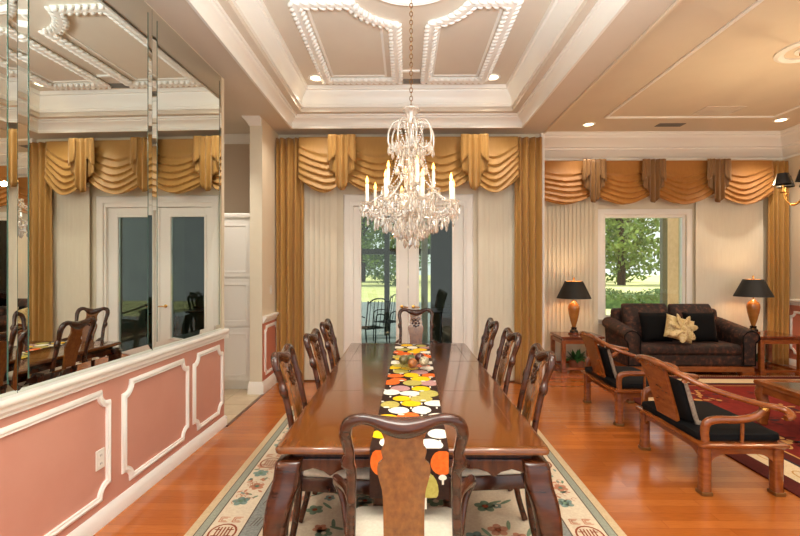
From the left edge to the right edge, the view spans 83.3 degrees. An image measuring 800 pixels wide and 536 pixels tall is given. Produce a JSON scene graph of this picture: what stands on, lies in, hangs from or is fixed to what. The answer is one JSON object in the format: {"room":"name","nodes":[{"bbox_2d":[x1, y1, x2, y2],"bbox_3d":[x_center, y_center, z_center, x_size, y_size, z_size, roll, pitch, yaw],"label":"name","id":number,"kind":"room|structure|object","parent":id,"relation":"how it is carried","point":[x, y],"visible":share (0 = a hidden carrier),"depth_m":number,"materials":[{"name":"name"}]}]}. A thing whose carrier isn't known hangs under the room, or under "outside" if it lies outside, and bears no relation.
{"room":"dining room","nodes":[
{"label":"dining room","id":0,"kind":"room"},
{"bbox_2d":[0,26,249,535],"bbox_3d":[-3.174,-0.160,2.441,2.794,3.360,7.952,0,0,2],"label":"wall","id":1,"kind":"structure","parent":0,"point":[48,474],"depth_m":2.68,"materials":[{"name":"pink paint"}]},
{"bbox_2d":[0,0,16,397],"bbox_3d":[-1.803,-0.627,1.560,0.009,2.410,1.077,0,0,2],"label":"wall mirror","id":2,"kind":"object","parent":1,"relation":"attached to","point":[8,8],"visible":1,"depth_m":2.05,"materials":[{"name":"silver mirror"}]},
{"bbox_2d":[0,390,110,535],"bbox_3d":[-1.784,1.045,2.170,0.036,0.660,1.140,0,0,2],"label":"panel frame","id":3,"kind":"object","parent":1,"relation":"attached to","point":[98,395],"visible":1,"depth_m":2.48,"materials":[{"name":"white paint"}]},
{"bbox_2d":[17,0,151,392],"bbox_3d":[-1.765,-0.627,2.635,0.009,2.410,1.067,0,0,2],"label":"wall mirror","id":4,"kind":"object","parent":1,"relation":"attached to","point":[84,67],"visible":1,"depth_m":2.50,"materials":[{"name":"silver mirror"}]},
{"bbox_2d":[95,447,104,470],"bbox_3d":[-1.764,1.120,2.650,0.010,0.116,0.072,0,0,2],"label":"wall outlet","id":5,"kind":"object","parent":1,"relation":"attached to","point":[100,454],"visible":1,"depth_m":2.64,"materials":[{"name":"white plastic"}]},
{"bbox_2d":[0,328,228,418],"bbox_3d":[-1.795,0.625,1.404,0.210,0.090,5.971,0,0,1],"label":"chair rail","id":6,"kind":"object","parent":1,"relation":"attached to","point":[13,404],"visible":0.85,"depth_m":2.55,"materials":[{"name":"white paint"}]},
{"bbox_2d":[66,415,226,535],"bbox_3d":[-1.809,1.470,1.405,0.182,0.100,5.971,0,0,1],"label":"baseboard","id":7,"kind":"structure","parent":1,"relation":"attached to","point":[91,526],"depth_m":3.04,"materials":[{"name":"white paint"}]},
{"bbox_2d":[121,358,188,480],"bbox_3d":[-1.745,1.045,3.262,0.036,0.660,0.835,0,0,2],"label":"panel frame","id":8,"kind":"object","parent":1,"relation":"attached to","point":[124,468],"visible":1,"depth_m":3.04,"materials":[{"name":"white paint"}]},
{"bbox_2d":[152,9,220,350],"bbox_3d":[-1.725,-0.627,3.734,0.009,2.410,1.127,0,0,2],"label":"wall mirror","id":9,"kind":"object","parent":1,"relation":"attached to","point":[186,90],"visible":1,"depth_m":3.57,"materials":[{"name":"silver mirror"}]},
{"bbox_2d":[192,345,223,430],"bbox_3d":[-1.717,1.045,4.039,0.036,0.660,0.580,0,0,2],"label":"panel frame","id":10,"kind":"object","parent":1,"relation":"attached to","point":[199,425],"visible":1,"depth_m":3.91,"materials":[{"name":"white paint"}]},
{"bbox_2d":[226,394,263,426],"bbox_3d":[-1.665,1.523,4.911,0.030,0.014,1.095,0,0,1],"label":"trim","id":11,"kind":"structure","parent":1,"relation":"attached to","point":[261,395],"depth_m":4.79,"materials":[{"name":"brown"}]},
{"bbox_2d":[250,117,277,381],"bbox_3d":[-1.746,-0.160,5.818,0.150,3.360,0.704,0,0,1],"label":"wall","id":12,"kind":"structure","parent":0,"point":[263,137],"depth_m":5.48,"materials":[{"name":"beige paint"}]},
{"bbox_2d":[242,116,260,125],"bbox_3d":[-1.788,-1.790,5.783,0.215,0.100,0.775,0,0,1],"label":"crown molding","id":13,"kind":"structure","parent":12,"relation":"attached to","point":[251,120],"depth_m":5.43,"materials":[{"name":"white paint"}]},
{"bbox_2d":[247,373,276,394],"bbox_3d":[-1.746,1.445,5.809,0.194,0.150,0.722,0,0,1],"label":"baseboard","id":14,"kind":"structure","parent":12,"relation":"attached to","point":[253,388],"depth_m":5.46,"materials":[{"name":"white paint"}]},
{"bbox_2d":[264,321,275,374],"bbox_3d":[-1.661,1.010,5.819,0.018,0.620,0.540,0,0,1],"label":"panel","id":15,"kind":"object","parent":12,"relation":"attached to","point":[266,371],"visible":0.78,"depth_m":5.56,"materials":[{"name":"white paint"}]},
{"bbox_2d":[262,312,278,323],"bbox_3d":[-1.645,0.620,5.824,0.050,0.090,0.690,0,0,1],"label":"rail","id":16,"kind":"object","parent":12,"relation":"attached to","point":[272,316],"visible":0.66,"depth_m":5.66,"materials":[{"name":"white paint"}]},
{"bbox_2d":[278,134,539,380],"bbox_3d":[0.065,-0.315,6.750,3.780,3.670,1.200,0,0,1],"label":"wall","id":17,"kind":"structure","parent":0,"point":[465,188],"depth_m":6.16,"materials":[{"name":"beige paint"}]},
{"bbox_2d":[224,134,249,143],"bbox_3d":[-3.024,-1.780,6.164,2.415,0.120,0.080,0,0,1],"label":"crown molding","id":18,"kind":"structure","parent":17,"relation":"attached to","point":[228,138],"depth_m":6.14,"materials":[{"name":"white paint"}]},
{"bbox_2d":[304,183,336,379],"bbox_3d":[-1.107,0.150,6.088,0.503,2.700,0.060,0,0,1],"label":"vertical blind","id":19,"kind":"object","parent":17,"relation":"attached to","point":[320,209],"visible":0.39,"depth_m":6.09,"materials":[{"name":"fabric"}]},
{"bbox_2d":[354,206,407,342],"bbox_3d":[-0.263,0.326,6.200,0.756,2.380,0.096,0,0,1],"label":"door","id":20,"kind":"structure","parent":17,"relation":"in","point":[401,252],"depth_m":6.20,"materials":[{"name":"white paint"}]},
{"bbox_2d":[298,134,518,192],"bbox_3d":[0.109,-1.369,5.939,2.897,0.752,0.279,0,0,1],"label":"swag valance","id":21,"kind":"object","parent":17,"relation":"attached to","point":[491,163],"visible":0.84,"depth_m":5.88,"materials":[{"name":"gold fabric"}]},
{"bbox_2d":[276,137,303,382],"bbox_3d":[-1.463,-0.117,5.997,0.375,3.255,0.080,0,0,1],"label":"curtain","id":22,"kind":"object","parent":21,"relation":"hanging from","point":[289,188],"visible":0.88,"depth_m":5.99,"materials":[{"name":"gold fabric"}]},
{"bbox_2d":[514,137,542,383],"bbox_3d":[1.704,-0.117,5.961,0.369,3.255,0.078,0,0,1],"label":"curtain","id":23,"kind":"object","parent":21,"relation":"hanging from","point":[528,256],"visible":0.85,"depth_m":5.96,"materials":[{"name":"gold fabric"}]},
{"bbox_2d":[344,194,472,352],"bbox_3d":[0.114,0.250,6.236,1.770,2.540,0.226,0,0,1],"label":"door frame","id":24,"kind":"structure","parent":17,"relation":"attached to","point":[351,201],"depth_m":6.13,"materials":[{"name":"white paint"}]},
{"bbox_2d":[408,206,462,342],"bbox_3d":[0.491,0.326,6.192,0.755,2.380,0.096,0,0,1],"label":"door","id":25,"kind":"structure","parent":17,"relation":"in","point":[457,230],"depth_m":6.19,"materials":[{"name":"white paint"}]},
{"bbox_2d":[478,182,514,380],"bbox_3d":[1.347,0.150,6.060,0.581,2.700,0.060,0,0,1],"label":"vertical blind","id":26,"kind":"object","parent":17,"relation":"attached to","point":[496,210],"visible":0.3,"depth_m":6.06,"materials":[{"name":"fabric"}]},
{"bbox_2d":[540,133,544,378],"bbox_3d":[1.927,-0.160,6.100,0.049,3.360,0.062,0,0,1],"label":"trim","id":27,"kind":"structure","parent":17,"relation":"attached to","point":[542,135],"depth_m":6.07,"materials":[{"name":"white paint"}]},
{"bbox_2d":[543,0,682,133],"bbox_3d":[1.905,-1.848,2.254,0.040,0.044,7.750,0,0,1],"label":"trim","id":28,"kind":"structure","parent":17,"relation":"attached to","point":[676,3],"depth_m":3.86,"materials":[{"name":"beige paint"}]},
{"bbox_2d":[144,0,675,134],"bbox_3d":[-1.284,-2.135,2.389,6.380,0.590,7.950,0,0,1],"label":"ceiling","id":29,"kind":"structure","parent":0,"point":[351,46],"depth_m":4.41,"materials":[{"name":"beige paint"}]},
{"bbox_2d":[287,0,402,84],"bbox_3d":[-0.464,-2.253,4.612,0.976,0.054,1.700,0,0,1],"label":"ceiling panel","id":30,"kind":"object","parent":29,"relation":"attached to","point":[297,7],"visible":1,"depth_m":4.36,"materials":[{"name":"white paint"}]},
{"bbox_2d":[231,0,583,107],"bbox_3d":[0.058,-2.158,3.400,2.680,0.245,4.560,0,0,1],"label":"crown molding","id":31,"kind":"structure","parent":29,"relation":"attached to","point":[559,13],"depth_m":5.43,"materials":[{"name":"white paint"}]},
{"bbox_2d":[186,0,629,128],"bbox_3d":[0.058,-1.905,3.400,3.020,0.160,4.900,0,0,1],"label":"crown molding","id":32,"kind":"structure","parent":29,"relation":"attached to","point":[603,13],"depth_m":4.62,"materials":[{"name":"white paint"}]},
{"bbox_2d":[359,0,460,248],"bbox_3d":[0.082,-1.214,3.300,0.708,2.132,0.708,0,0,11],"label":"crystal chandelier","id":33,"kind":"object","parent":29,"relation":"hanging from","point":[408,209],"visible":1,"depth_m":3.23,"materials":[{"name":"clear glass"}]},
{"bbox_2d":[365,177,368,200],"bbox_3d":[-0.236,-0.576,3.232,0.025,0.190,0.025,0,0,1],"label":"candle","id":34,"kind":"object","parent":33,"relation":"on","point":[367,180],"depth_m":3.22,"materials":[{"name":"white wax"}]},
{"bbox_2d":[384,170,387,196],"bbox_3d":[-0.096,-0.576,3.027,0.025,0.190,0.025,0,0,1],"label":"candle","id":35,"kind":"object","parent":33,"relation":"on","point":[385,174],"depth_m":3.02,"materials":[{"name":"white wax"}]},
{"bbox_2d":[415,156,418,181],"bbox_3d":[0.119,-0.696,3.134,0.025,0.190,0.025,0,0,1],"label":"candle","id":36,"kind":"object","parent":33,"relation":"on","point":[417,160],"depth_m":3.13,"materials":[{"name":"white wax"}]},
{"bbox_2d":[421,168,423,195],"bbox_3d":[0.149,-0.576,2.981,0.025,0.190,0.025,0,0,1],"label":"candle","id":37,"kind":"object","parent":33,"relation":"on","point":[422,171],"depth_m":2.97,"materials":[{"name":"white wax"}]},
{"bbox_2d":[449,173,452,198],"bbox_3d":[0.354,-0.576,3.122,0.025,0.190,0.025,0,0,1],"label":"candle","id":38,"kind":"object","parent":33,"relation":"on","point":[451,177],"depth_m":3.11,"materials":[{"name":"white wax"}]},
{"bbox_2d":[381,0,439,5],"bbox_3d":[0.088,-2.269,3.399,0.920,0.058,0.920,0,0,1],"label":"medallion","id":39,"kind":"object","parent":29,"relation":"attached to","point":[396,2],"visible":0.96,"depth_m":3.79,"materials":[{"name":"white paint"}]},
{"bbox_2d":[420,0,523,84],"bbox_3d":[0.641,-2.253,4.600,0.814,0.054,1.700,0,0,1],"label":"ceiling panel","id":40,"kind":"object","parent":29,"relation":"attached to","point":[511,7],"visible":1,"depth_m":4.36,"materials":[{"name":"white paint"}]},
{"bbox_2d":[431,216,451,341],"bbox_3d":[1.194,-0.070,8.017,1.110,3.220,3.340,0,0,1],"label":"wall","id":41,"kind":"structure","parent":0,"point":[441,242],"depth_m":9.49,"materials":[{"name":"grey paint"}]},
{"bbox_2d":[93,363,799,535],"bbox_3d":[0.837,1.580,2.941,11.031,0.120,9.100,0,0,1],"label":"floor","id":42,"kind":"structure","parent":0,"point":[652,492],"depth_m":3.33,"materials":[{"name":"brown wood"}]},
{"bbox_2d":[224,213,249,388],"bbox_3d":[-2.465,0.410,5.900,1.260,2.220,0.535,0,0,1],"label":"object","id":43,"kind":"object","parent":42,"relation":"on","point":[236,225],"visible":0.18,"depth_m":5.64,"materials":[{"name":"white paint"}]},
{"bbox_2d":[184,406,626,535],"bbox_3d":[0.033,1.512,2.700,2.505,0.013,4.500,0,0,1],"label":"dining rug","id":44,"kind":"object","parent":42,"relation":"on","point":[238,509],"visible":0.21,"depth_m":2.83,"materials":[{"name":"fabric"}]},
{"bbox_2d":[303,328,329,494],"bbox_3d":[-0.349,0.970,3.175,0.604,1.069,0.500,0,0,2],"label":"dining chair","id":45,"kind":"object","parent":44,"relation":"on","point":[320,362],"visible":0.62,"depth_m":3.12,"materials":[{"name":"brown wood"}]},
{"bbox_2d":[271,343,382,535],"bbox_3d":[-0.376,0.970,2.503,0.604,1.069,0.500,0,0,-1],"label":"dining chair","id":46,"kind":"object","parent":44,"relation":"on","point":[313,480],"visible":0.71,"depth_m":2.32,"materials":[{"name":"brown wood"}]},
{"bbox_2d":[303,468,368,479],"bbox_3d":[-0.313,1.056,2.504,0.409,0.047,0.424,0,0,-1],"label":"seat cushion","id":47,"kind":"object","parent":46,"relation":"on","point":[362,473],"depth_m":2.32,"materials":[{"name":"beige fabric"}]},
{"bbox_2d":[320,318,339,369],"bbox_3d":[-0.361,0.970,3.844,0.604,1.069,0.500,0,0,0],"label":"dining chair","id":48,"kind":"object","parent":44,"relation":"on","point":[326,328],"visible":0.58,"depth_m":3.78,"materials":[{"name":"brown wood"}]},
{"bbox_2d":[332,412,475,535],"bbox_3d":[0.016,0.990,1.766,0.599,1.029,0.604,0,0,1],"label":"dining chair","id":49,"kind":"object","parent":44,"relation":"on","point":[403,471],"visible":1,"depth_m":1.55,"materials":[{"name":"brown wood"}]},
{"bbox_2d":[356,506,451,535],"bbox_3d":[0.016,1.073,1.830,0.457,0.045,0.409,0,0,1],"label":"seat cushion","id":50,"kind":"object","parent":49,"relation":"on","point":[369,519],"depth_m":1.88,"materials":[{"name":"beige fabric"}]},
{"bbox_2d":[262,343,562,535],"bbox_3d":[0.066,1.128,3.232,1.244,0.753,2.779,0,0,1],"label":"dining table","id":51,"kind":"object","parent":44,"relation":"on","point":[500,439],"visible":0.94,"depth_m":2.10,"materials":[{"name":"brown wood"}]},
{"bbox_2d":[369,344,448,508],"bbox_3d":[0.080,0.872,3.180,0.330,0.250,2.626,0,0,2],"label":"table runner","id":52,"kind":"object","parent":51,"relation":"on","point":[408,392],"visible":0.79,"depth_m":2.42,"materials":[{"name":"multicoloured fabric"}]},
{"bbox_3d":[0.112,0.711,3.359,0.316,0.071,0.316,0,0,1],"label":"glass bowl","id":53,"kind":"object","parent":52,"relation":"on","visible":0},
{"bbox_2d":[408,358,417,367],"bbox_3d":[0.091,0.688,3.284,0.074,0.074,0.074,0,0,1],"label":"decorative ball","id":54,"kind":"object","parent":53,"relation":"in","point":[412,362],"visible":1,"depth_m":3.26,"materials":[{"name":"orange"}]},
{"bbox_2d":[419,356,428,365],"bbox_3d":[0.177,0.678,3.308,0.074,0.074,0.074,0,0,1],"label":"decorative ball","id":55,"kind":"object","parent":53,"relation":"in","point":[424,361],"visible":1,"depth_m":3.28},
{"bbox_2d":[395,308,437,342],"bbox_3d":[0.173,0.970,4.757,0.555,1.069,0.604,0,0,1],"label":"dining chair","id":56,"kind":"object","parent":44,"relation":"on","point":[415,329],"visible":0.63,"depth_m":4.97,"materials":[{"name":"brown wood"}]},
{"bbox_2d":[478,317,498,369],"bbox_3d":[0.533,0.970,3.924,0.604,1.069,0.500,0,0,1],"label":"dining chair","id":57,"kind":"object","parent":44,"relation":"on","point":[491,327],"visible":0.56,"depth_m":3.86,"materials":[{"name":"brown wood"}]},
{"bbox_2d":[443,343,555,535],"bbox_3d":[0.527,0.970,2.533,0.604,1.069,0.500,0,0,2],"label":"dining chair","id":58,"kind":"object","parent":44,"relation":"on","point":[509,479],"visible":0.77,"depth_m":2.35,"materials":[{"name":"brown wood"}]},
{"bbox_2d":[449,468,520,475],"bbox_3d":[0.464,1.056,2.535,0.409,0.047,0.424,0,0,2],"label":"seat cushion","id":59,"kind":"object","parent":58,"relation":"on","point":[476,472],"depth_m":2.34,"materials":[{"name":"beige fabric"}]},
{"bbox_2d":[492,327,521,490],"bbox_3d":[0.530,0.970,3.226,0.604,1.069,0.500,0,0,-1],"label":"dining chair","id":60,"kind":"object","parent":44,"relation":"on","point":[502,358],"visible":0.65,"depth_m":3.17,"materials":[{"name":"brown wood"}]},
{"bbox_2d":[550,332,604,372],"bbox_3d":[2.681,1.255,6.841,0.630,0.530,0.540,0,0,1],"label":"end table","id":61,"kind":"object","parent":42,"relation":"on","point":[564,338],"visible":0.44,"depth_m":6.60,"materials":[{"name":"brown wood"}]},
{"bbox_2d":[557,277,591,334],"bbox_3d":[2.646,0.557,6.851,0.500,0.865,0.500,0,0,1],"label":"table lamp","id":62,"kind":"object","parent":61,"relation":"on","point":[573,289],"visible":0.98,"depth_m":6.76,"materials":[{"name":"black paint"}]},
{"bbox_2d":[566,349,585,366],"bbox_3d":[2.654,1.363,6.814,0.393,0.313,0.461,0,0,1],"label":"potted plant","id":63,"kind":"object","parent":61,"relation":"on","point":[576,360],"visible":0.94,"depth_m":6.79,"materials":[{"name":"green plant"}]},
{"bbox_2d":[579,331,678,425],"bbox_3d":[2.311,1.092,4.755,0.725,0.859,1.066,0,0,1],"label":"armchair","id":64,"kind":"object","parent":42,"relation":"on","point":[625,383],"visible":0.77,"depth_m":4.53,"materials":[{"name":"brown wood"}]},
{"bbox_2d":[598,345,614,377],"bbox_3d":[2.119,0.948,4.757,0.142,0.295,0.470,0,0,1],"label":"cushion","id":65,"kind":"object","parent":64,"relation":"on","point":[606,367],"depth_m":4.57,"materials":[{"name":"black fabric"}]},
{"bbox_2d":[585,366,648,388],"bbox_3d":[2.373,1.133,4.754,0.560,0.065,0.780,0,0,1],"label":"seat cushion","id":66,"kind":"object","parent":64,"relation":"on","point":[609,381],"depth_m":4.54,"materials":[{"name":"black fabric"}]},
{"bbox_2d":[602,303,759,375],"bbox_3d":[4.151,1.028,6.788,1.926,0.985,0.808,0,0,1],"label":"sofa","id":67,"kind":"object","parent":42,"relation":"on","point":[735,348],"visible":0.77,"depth_m":6.43,"materials":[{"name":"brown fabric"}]},
{"bbox_2d":[621,303,668,338],"bbox_3d":[3.774,0.812,6.896,0.695,0.555,0.305,0,0,1],"label":"cushion","id":68,"kind":"object","parent":67,"relation":"on","point":[629,311],"depth_m":6.87,"materials":[{"name":"brown fabric"}]},
{"bbox_2d":[638,312,671,341],"bbox_3d":[3.789,0.860,6.683,0.460,0.427,0.197,0,0,-3],"label":"cushion","id":69,"kind":"object","parent":67,"relation":"on","point":[652,324],"visible":0.88,"depth_m":6.62,"materials":[{"name":"fabric"}]},
{"bbox_2d":[664,314,697,343],"bbox_3d":[4.016,0.856,6.452,0.492,0.440,0.243,0,0,2],"label":"cushion","id":70,"kind":"object","parent":67,"relation":"on","point":[676,327],"visible":1,"depth_m":6.39,"materials":[{"name":"fabric"}]},
{"bbox_2d":[641,340,741,354],"bbox_3d":[4.149,1.157,6.684,1.490,0.155,0.560,0,0,1],"label":"seat cushion","id":71,"kind":"object","parent":67,"relation":"on","point":[722,347],"depth_m":6.41,"materials":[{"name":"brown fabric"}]},
{"bbox_2d":[668,304,716,340],"bbox_3d":[4.474,0.815,6.888,0.645,0.550,0.305,0,0,1],"label":"cushion","id":72,"kind":"object","parent":67,"relation":"on","point":[673,309],"depth_m":6.88,"materials":[{"name":"brown fabric"}]},
{"bbox_2d":[682,312,717,341],"bbox_3d":[4.449,0.860,6.676,0.460,0.427,0.197,0,0,5],"label":"cushion","id":73,"kind":"object","parent":67,"relation":"on","point":[706,331],"visible":0.75,"depth_m":6.61,"materials":[{"name":"fabric"}]},
{"bbox_2d":[635,354,795,496],"bbox_3d":[2.241,1.092,3.420,0.725,0.859,1.066,0,0,1],"label":"armchair","id":74,"kind":"object","parent":42,"relation":"on","point":[711,430],"visible":1,"depth_m":3.07,"materials":[{"name":"brown wood"}]},
{"bbox_2d":[669,376,693,422],"bbox_3d":[2.049,0.948,3.422,0.142,0.295,0.470,0,0,1],"label":"cushion","id":75,"kind":"object","parent":74,"relation":"on","point":[681,403],"depth_m":3.24,"materials":[{"name":"black fabric"}]},
{"bbox_2d":[642,401,779,441],"bbox_3d":[2.303,1.133,3.420,0.560,0.065,0.780,0,0,1],"label":"seat cushion","id":76,"kind":"object","parent":74,"relation":"on","point":[690,430],"depth_m":3.16,"materials":[{"name":"black fabric"}]},
{"bbox_2d":[633,376,799,497],"bbox_3d":[4.327,1.512,3.765,3.330,0.013,5.225,0,0,1],"label":"living room rug","id":77,"kind":"object","parent":42,"relation":"on","point":[788,431],"visible":0.36,"depth_m":4.73,"materials":[{"name":"red fabric"}]},
{"bbox_2d":[753,379,799,424],"bbox_3d":[3.971,1.295,3.706,1.010,0.420,1.430,0,0,1],"label":"coffee table","id":78,"kind":"object","parent":77,"relation":"on","point":[788,390],"visible":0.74,"depth_m":4.27,"materials":[{"name":"brown wood"}]},
{"bbox_2d":[754,331,799,375],"bbox_3d":[5.445,1.240,6.710,0.620,0.560,0.620,0,0,1],"label":"end table","id":79,"kind":"object","parent":42,"relation":"on","point":[768,338],"visible":0.73,"depth_m":6.42,"materials":[{"name":"brown wood"}]},
{"bbox_2d":[733,275,773,333],"bbox_3d":[5.316,0.527,6.771,0.500,0.865,0.500,0,0,1],"label":"table lamp","id":80,"kind":"object","parent":79,"relation":"on","point":[758,288],"visible":0.9,"depth_m":6.69,"materials":[{"name":"black paint"}]},
{"bbox_2d":[545,158,774,204],"bbox_3d":[3.914,-1.354,7.087,3.871,0.702,0.279,0,0,1],"label":"swag valance","id":81,"kind":"object","parent":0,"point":[738,181],"visible":0.94,"depth_m":7.03,"materials":[{"name":"gold fabric"}]},
{"bbox_2d":[767,161,789,364],"bbox_3d":[5.974,-0.098,7.104,0.314,3.215,0.078,0,0,1],"label":"panel","id":82,"kind":"object","parent":81,"relation":"hanging from","point":[778,266],"visible":0.83,"depth_m":7.09,"materials":[{"name":"gold fabric"}]},
{"bbox_2d":[547,0,799,131],"bbox_3d":[4.133,-2.290,2.929,4.440,0.280,9.150,0,0,1],"label":"ceiling","id":83,"kind":"structure","parent":0,"point":[737,67],"depth_m":5.00,"materials":[{"name":"beige paint"}]},
{"bbox_2d":[654,123,685,126],"bbox_3d":[4.025,-2.146,6.706,0.384,0.008,0.144,0,0,1],"label":"ceiling vent","id":84,"kind":"object","parent":83,"relation":"in","point":[659,124],"visible":1,"depth_m":6.72,"materials":[{"name":"grey metal"}]},
{"bbox_2d":[604,0,799,118],"bbox_3d":[4.058,-2.139,3.405,2.400,0.022,5.940,0,0,1],"label":"frame","id":85,"kind":"object","parent":83,"relation":"attached to","point":[757,2],"visible":1,"depth_m":5.35,"materials":[{"name":"white paint"}]},
{"bbox_2d":[692,106,746,114],"bbox_3d":[4.310,-2.146,6.085,0.537,0.008,0.313,0,0,1],"label":"ceiling access panel","id":86,"kind":"object","parent":83,"relation":"attached to","point":[708,110],"visible":1,"depth_m":6.08,"materials":[{"name":"beige paint"}]},
{"bbox_2d":[696,107,742,113],"bbox_3d":[4.318,-2.147,6.102,0.500,0.007,0.300,0,0,1],"label":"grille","id":87,"kind":"object","parent":86,"relation":"attached to","point":[707,110],"depth_m":6.10,"materials":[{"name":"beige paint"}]},
{"bbox_2d":[773,41,799,63],"bbox_3d":[4.009,-2.135,4.396,0.560,0.030,0.560,0,0,1],"label":"medallion","id":88,"kind":"object","parent":83,"relation":"attached to","point":[779,57],"visible":0.99,"depth_m":4.49,"materials":[{"name":"white paint"}]},
{"bbox_2d":[773,53,799,205],"bbox_3d":[3.979,-1.360,4.396,0.538,1.520,0.538,0,0,1],"label":"brass chandelier","id":89,"kind":"object","parent":88,"relation":"hanging from","point":[783,181],"visible":1,"depth_m":4.43,"materials":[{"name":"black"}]},
{"bbox_2d":[567,160,782,356],"bbox_3d":[4.082,-0.315,7.405,4.640,3.670,0.200,0,0,1],"label":"wall","id":90,"kind":"structure","parent":0,"point":[645,203],"depth_m":7.30,"materials":[{"name":"beige paint"}]},
{"bbox_2d":[545,197,597,360],"bbox_3d":[2.691,0.150,7.245,0.998,2.700,0.060,0,0,1],"label":"vertical blind","id":91,"kind":"object","parent":90,"relation":"attached to","point":[571,230],"visible":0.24,"depth_m":7.25,"materials":[{"name":"fabric"}]},
{"bbox_2d":[598,209,691,323],"bbox_3d":[3.972,-0.040,7.326,1.540,1.860,0.160,0,0,1],"label":"window","id":92,"kind":"structure","parent":90,"relation":"in","point":[682,217],"depth_m":7.29,"materials":[{"name":"white paint"}]},
{"bbox_2d":[696,194,762,353],"bbox_3d":[5.281,0.150,7.217,1.059,2.700,0.060,0,0,1],"label":"vertical blind","id":93,"kind":"object","parent":90,"relation":"attached to","point":[729,234],"visible":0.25,"depth_m":7.22,"materials":[{"name":"fabric"}]},
{"bbox_2d":[783,155,799,359],"bbox_3d":[6.252,-0.315,2.806,0.200,3.670,8.950,0,0,1],"label":"wall","id":94,"kind":"structure","parent":0,"point":[794,162],"depth_m":7.07,"materials":[{"name":"beige paint"}]},
{"bbox_2d":[545,124,799,160],"bbox_3d":[4.032,-1.958,2.830,4.240,0.385,8.950,0,0,1],"label":"crown molding","id":95,"kind":"structure","parent":94,"relation":"attached to","point":[784,144],"depth_m":7.14,"materials":[{"name":"white paint"}]},
{"bbox_2d":[790,311,799,354],"bbox_3d":[6.186,1.000,6.682,0.018,0.680,0.940,0,0,1],"label":"trim panel","id":96,"kind":"object","parent":94,"relation":"attached to","point":[794,312],"visible":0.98,"depth_m":7.11,"materials":[{"name":"white paint"}]},
{"label":"outside","id":97,"kind":"structure","parent":0,"visible":0},
{"bbox_2d":[361,275,659,314],"bbox_3d":[15.610,1.705,54.830,150.000,0.130,130.000,0,0,1],"label":"lawn","id":98,"kind":"structure","parent":97,"point":[370,289],"depth_m":39.90,"materials":[{"name":"green plant"}]},
{"bbox_2d":[361,216,394,281],"bbox_3d":[-4.874,-7.010,58.155,9.471,17.374,9.309,0,0,1],"label":"tree","id":99,"kind":"object","parent":98,"relation":"on","point":[370,226],"visible":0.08,"depth_m":57.81,"materials":[{"name":"green plant"}]},
{"bbox_2d":[361,222,430,285],"bbox_3d":[-0.025,-5.990,45.450,8.918,15.532,9.706,0,0,-43],"label":"tree","id":100,"kind":"object","parent":98,"relation":"on","point":[369,240],"visible":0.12,"depth_m":43.78,"materials":[{"name":"green plant"}]},
{"bbox_2d":[605,218,654,281],"bbox_3d":[27.139,-7.433,57.653,8.495,18.554,9.401,0,0,-35],"label":"tree","id":101,"kind":"object","parent":98,"relation":"on","point":[646,264],"visible":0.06,"depth_m":56.19,"materials":[{"name":"green plant"}]},
{"bbox_2d":[605,218,659,284],"bbox_3d":[22.351,-6.536,46.063,10.004,16.428,8.477,0,0,1],"label":"tree","id":102,"kind":"object","parent":98,"relation":"on","point":[622,244],"visible":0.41,"depth_m":44.83,"materials":[{"name":"green plant"}]},
{"bbox_2d":[606,288,659,308],"bbox_3d":[10.513,1.228,18.872,8.260,0.977,1.452,0,0,1],"label":"hedge","id":103,"kind":"object","parent":98,"relation":"on","point":[614,299],"visible":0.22,"depth_m":18.60,"materials":[{"name":"green plant"}]},
{"bbox_2d":[660,218,667,307],"bbox_3d":[5.270,0.070,8.992,0.100,3.100,0.100,0,0,1],"label":"porch post","id":104,"kind":"object","parent":98,"relation":"on","point":[663,221],"visible":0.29,"depth_m":8.94,"materials":[{"name":"brown metal"}]},
{"bbox_2d":[668,218,678,303],"bbox_3d":[5.233,-0.080,8.367,0.320,3.400,0.350,0,0,1],"label":"column stucco","id":105,"kind":"structure","parent":98,"relation":"on","point":[673,223],"depth_m":8.35,"materials":[{"name":"beige paint"}]},
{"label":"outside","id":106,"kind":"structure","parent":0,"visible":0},
{"bbox_2d":[361,302,450,342],"bbox_3d":[-2.648,1.595,13.705,12.400,0.110,14.650,0,0,1],"label":"floor","id":107,"kind":"structure","parent":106,"point":[380,337],"depth_m":12.49,"materials":[{"name":"grey concrete"}]},
{"bbox_2d":[361,298,388,342],"bbox_3d":[-0.539,1.040,8.569,0.525,1.003,0.554,0,0,-34],"label":"patio chair","id":108,"kind":"object","parent":107,"relation":"on","point":[375,326],"visible":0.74,"depth_m":8.44,"materials":[{"name":"grey metal"}]},
{"bbox_2d":[373,294,395,342],"bbox_3d":[-0.212,1.040,9.637,0.525,1.003,0.554,0,0,43],"label":"patio chair","id":109,"kind":"object","parent":107,"relation":"on","point":[390,321],"visible":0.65,"depth_m":9.67,"materials":[{"name":"grey metal"}]},
{"bbox_2d":[361,216,430,334],"bbox_3d":[-1.363,-0.070,10.526,6.240,3.220,0.180,0,0,1],"label":"trim","id":110,"kind":"structure","parent":107,"relation":"on","point":[386,251],"depth_m":10.43,"materials":[{"name":"brown metal"}]},
{"bbox_2d":[421,219,427,342],"bbox_3d":[0.453,-0.070,8.355,0.120,3.220,0.120,0,0,1],"label":"column","id":111,"kind":"object","parent":107,"relation":"on","point":[424,244],"visible":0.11,"depth_m":8.29,"materials":[{"name":"white paint"}]},
{"bbox_2d":[428,308,451,342],"bbox_3d":[0.819,1.175,8.891,0.860,0.730,0.860,0,0,1],"label":"patio table","id":112,"kind":"object","parent":107,"relation":"on","point":[441,311],"visible":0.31,"depth_m":8.87,"materials":[{"name":"grey metal"}]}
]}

